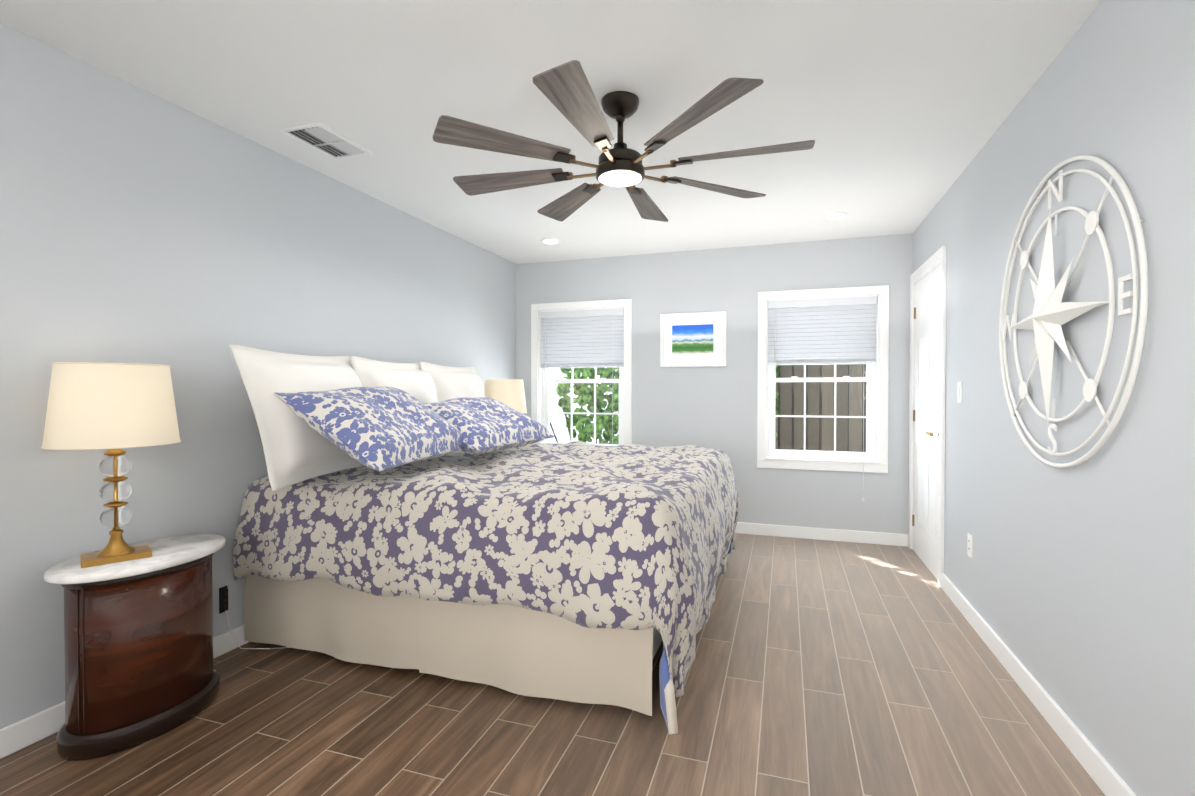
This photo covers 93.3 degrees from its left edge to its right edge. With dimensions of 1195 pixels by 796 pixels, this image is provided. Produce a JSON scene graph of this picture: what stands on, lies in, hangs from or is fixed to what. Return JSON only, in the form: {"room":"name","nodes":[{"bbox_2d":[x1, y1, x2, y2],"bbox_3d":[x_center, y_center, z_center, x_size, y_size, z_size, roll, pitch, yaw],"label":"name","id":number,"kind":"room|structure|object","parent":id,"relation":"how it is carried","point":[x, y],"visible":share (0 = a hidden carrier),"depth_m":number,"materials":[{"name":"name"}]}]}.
{"room":"bedroom","nodes":[
{"label":"bedroom","id":0,"kind":"room"},
{"bbox_2d":[0,23,515,728],"bbox_3d":[-1.926,-0.029,2.243,0.120,2.440,7.090,0,1,18],"label":"wall","id":1,"kind":"structure","parent":0,"point":[146,227],"depth_m":2.38,"materials":[{"name":"grey paint"}]},
{"bbox_2d":[0,624,248,758],"bbox_3d":[-1.861,1.143,2.238,0.016,0.095,6.850,0,1,18],"label":"baseboard","id":2,"kind":"structure","parent":1,"relation":"attached to","point":[26,732],"depth_m":1.98,"materials":[{"name":"white"}]},
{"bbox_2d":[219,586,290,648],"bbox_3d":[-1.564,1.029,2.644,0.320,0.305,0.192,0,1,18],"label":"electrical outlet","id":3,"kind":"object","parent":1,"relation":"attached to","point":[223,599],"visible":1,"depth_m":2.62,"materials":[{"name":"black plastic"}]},
{"bbox_2d":[0,0,1101,263],"bbox_3d":[-0.251,-1.282,1.669,3.650,0.080,7.090,0,1,18],"label":"ceiling","id":4,"kind":"structure","parent":0,"point":[898,110],"depth_m":2.28,"materials":[{"name":"white paint"}]},
{"bbox_2d":[279,122,372,159],"bbox_3d":[-1.321,-1.249,2.763,0.240,0.014,0.350,0,1,18],"label":"ceiling vent","id":5,"kind":"object","parent":4,"relation":"in","point":[325,139],"visible":1,"depth_m":2.74,"materials":[{"name":"white metal"}]},
{"bbox_2d":[540,238,560,243],"bbox_3d":[-0.383,-1.274,4.585,0.168,0.014,0.168,0,1,18],"label":"recessed light","id":6,"kind":"object","parent":4,"relation":"in","point":[550,240],"visible":0.98,"depth_m":4.56,"materials":[{"name":"white"}]},
{"bbox_2d":[433,60,814,221],"bbox_3d":[0.096,-1.087,2.379,1.532,0.328,1.532,0,1,18],"label":"ceiling fan","id":7,"kind":"object","parent":4,"relation":"hanging from","point":[565,89],"visible":1,"depth_m":2.21,"materials":[{"name":"brown wood"}]},
{"bbox_2d":[822,211,847,219],"bbox_3d":[1.654,-1.265,3.928,0.168,0.014,0.168,0,1,18],"label":"recessed light","id":8,"kind":"object","parent":4,"relation":"in","point":[834,215],"visible":1,"depth_m":3.91,"materials":[{"name":"white"}]},
{"bbox_2d":[0,533,1104,795],"bbox_3d":[-0.251,1.238,1.703,3.650,0.080,7.090,0,1,18],"label":"floor","id":9,"kind":"structure","parent":0,"point":[836,669],"depth_m":2.06,"materials":[{"name":"brown wood"}]},
{"bbox_2d":[43,534,225,760],"bbox_3d":[-1.679,0.883,2.094,0.390,0.620,0.564,0,1,18],"label":"nightstand","id":10,"kind":"object","parent":9,"relation":"on","point":[138,647],"visible":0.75,"depth_m":1.94,"materials":[{"name":"brown wood"}]},
{"bbox_2d":[41,362,180,567],"bbox_3d":[-1.715,0.227,2.008,0.378,0.693,0.378,0,1,18],"label":"lamp","id":11,"kind":"object","parent":10,"relation":"on","point":[114,408],"visible":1,"depth_m":1.90,"materials":[{"name":"beige fabric"}]},
{"bbox_2d":[229,344,739,734],"bbox_3d":[-0.372,0.475,3.226,2.162,1.417,2.402,0,1,18],"label":"bed","id":12,"kind":"object","parent":9,"relation":"on","point":[455,523],"visible":1,"depth_m":2.35,"materials":[{"name":"multicoloured fabric"}]},
{"bbox_3d":[-0.729,0.844,4.950,0.390,0.620,0.564,0,1,18],"label":"nightstand","id":13,"kind":"object","parent":9,"relation":"on","visible":0},
{"bbox_2d":[485,379,526,413],"bbox_3d":[-0.786,0.189,4.771,0.378,0.693,0.378,0,1,18],"label":"lamp","id":14,"kind":"object","parent":13,"relation":"on","point":[510,393],"visible":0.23,"depth_m":4.62,"materials":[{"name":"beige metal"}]},
{"bbox_2d":[516,233,912,533],"bbox_3d":[0.849,-0.067,4.992,3.410,2.440,0.120,0,1,18],"label":"wall","id":15,"kind":"structure","parent":0,"point":[711,407],"depth_m":4.80,"materials":[{"name":"grey paint"}]},
{"bbox_2d":[531,299,631,445],"bbox_3d":[-0.145,-0.078,5.306,0.992,1.639,0.152,0,1,18],"label":"window","id":16,"kind":"structure","parent":15,"relation":"in","point":[594,334],"depth_m":5.29,"materials":[{"name":"white wood"}]},
{"bbox_2d":[660,311,726,366],"bbox_3d":[0.830,-0.507,4.916,0.574,0.470,0.023,0,1,18],"label":"picture frame","id":17,"kind":"object","parent":15,"relation":"attached to","point":[697,339],"visible":0.98,"depth_m":4.91,"materials":[{"name":"white"}]},
{"bbox_2d":[735,522,907,546],"bbox_3d":[0.828,1.106,4.944,3.410,0.095,0.016,0,1,18],"label":"baseboard","id":18,"kind":"structure","parent":15,"relation":"attached to","point":[882,538],"depth_m":4.60,"materials":[{"name":"white wood"}]},
{"bbox_2d":[757,285,888,502],"bbox_3d":[1.835,-0.029,4.648,0.992,1.719,0.152,0,1,18],"label":"window","id":19,"kind":"structure","parent":15,"relation":"in","point":[843,325],"depth_m":4.62,"materials":[{"name":"white wood"}]},
{"bbox_2d":[913,0,1194,795],"bbox_3d":[1.424,0.486,1.136,0.120,3.440,7.090,0,1,18],"label":"wall","id":20,"kind":"structure","parent":0,"point":[1075,586],"depth_m":1.80,"materials":[{"name":"grey paint"}]},
{"bbox_2d":[912,265,939,577],"bbox_3d":[2.309,0.150,3.923,0.142,2.019,0.802,0,1,18],"label":"door","id":21,"kind":"structure","parent":20,"relation":"in","point":[926,410],"depth_m":3.92,"materials":[{"name":"white wood"}]},
{"bbox_2d":[908,245,946,587],"bbox_3d":[2.361,0.115,3.902,0.190,2.116,0.962,0,1,18],"label":"door frame","id":22,"kind":"structure","parent":20,"relation":"attached to","point":[939,256],"depth_m":3.53,"materials":[{"name":"white wood"}]},
{"bbox_2d":[957,382,961,402],"bbox_3d":[2.035,-0.032,3.175,0.010,0.118,0.072,0,1,18],"label":"light switch","id":23,"kind":"object","parent":20,"relation":"attached to","point":[959,392],"visible":1,"depth_m":3.16,"materials":[{"name":"white plastic"}]},
{"bbox_2d":[967,533,972,557],"bbox_3d":[1.970,0.781,2.987,0.008,0.118,0.072,0,1,18],"label":"electrical outlet","id":24,"kind":"object","parent":20,"relation":"attached to","point":[970,545],"visible":0.98,"depth_m":2.98,"materials":[{"name":"white plastic"}]},
{"bbox_2d":[941,573,1136,795],"bbox_3d":[1.204,1.165,0.699,0.016,0.095,5.865,0,1,18],"label":"baseboard","id":25,"kind":"structure","parent":20,"relation":"attached to","point":[1108,780],"depth_m":2.08,"materials":[{"name":"white wood"}]},
{"bbox_2d":[999,154,1147,467],"bbox_3d":[1.618,-0.291,2.035,0.085,1.080,1.080,0,1,18],"label":"art","id":26,"kind":"object","parent":20,"relation":"attached to","point":[1048,317],"visible":0.92,"depth_m":1.93,"materials":[{"name":"white paint"}]},
{"label":"outside","id":27,"kind":"structure","parent":0,"visible":0},
{"bbox_3d":[1.171,1.383,2.813,17.410,0.100,15.850,0,1,18],"label":"ground","id":28,"kind":"structure","parent":27,"visible":0},
{"bbox_2d":[549,361,866,451],"bbox_3d":[1.197,-2.524,4.912,13.000,7.644,5.150,0,1,18],"label":"outdoor view","id":29,"kind":"object","parent":28,"relation":"on","point":[822,407],"depth_m":6.15,"materials":[{"name":"green plant"}]}
]}

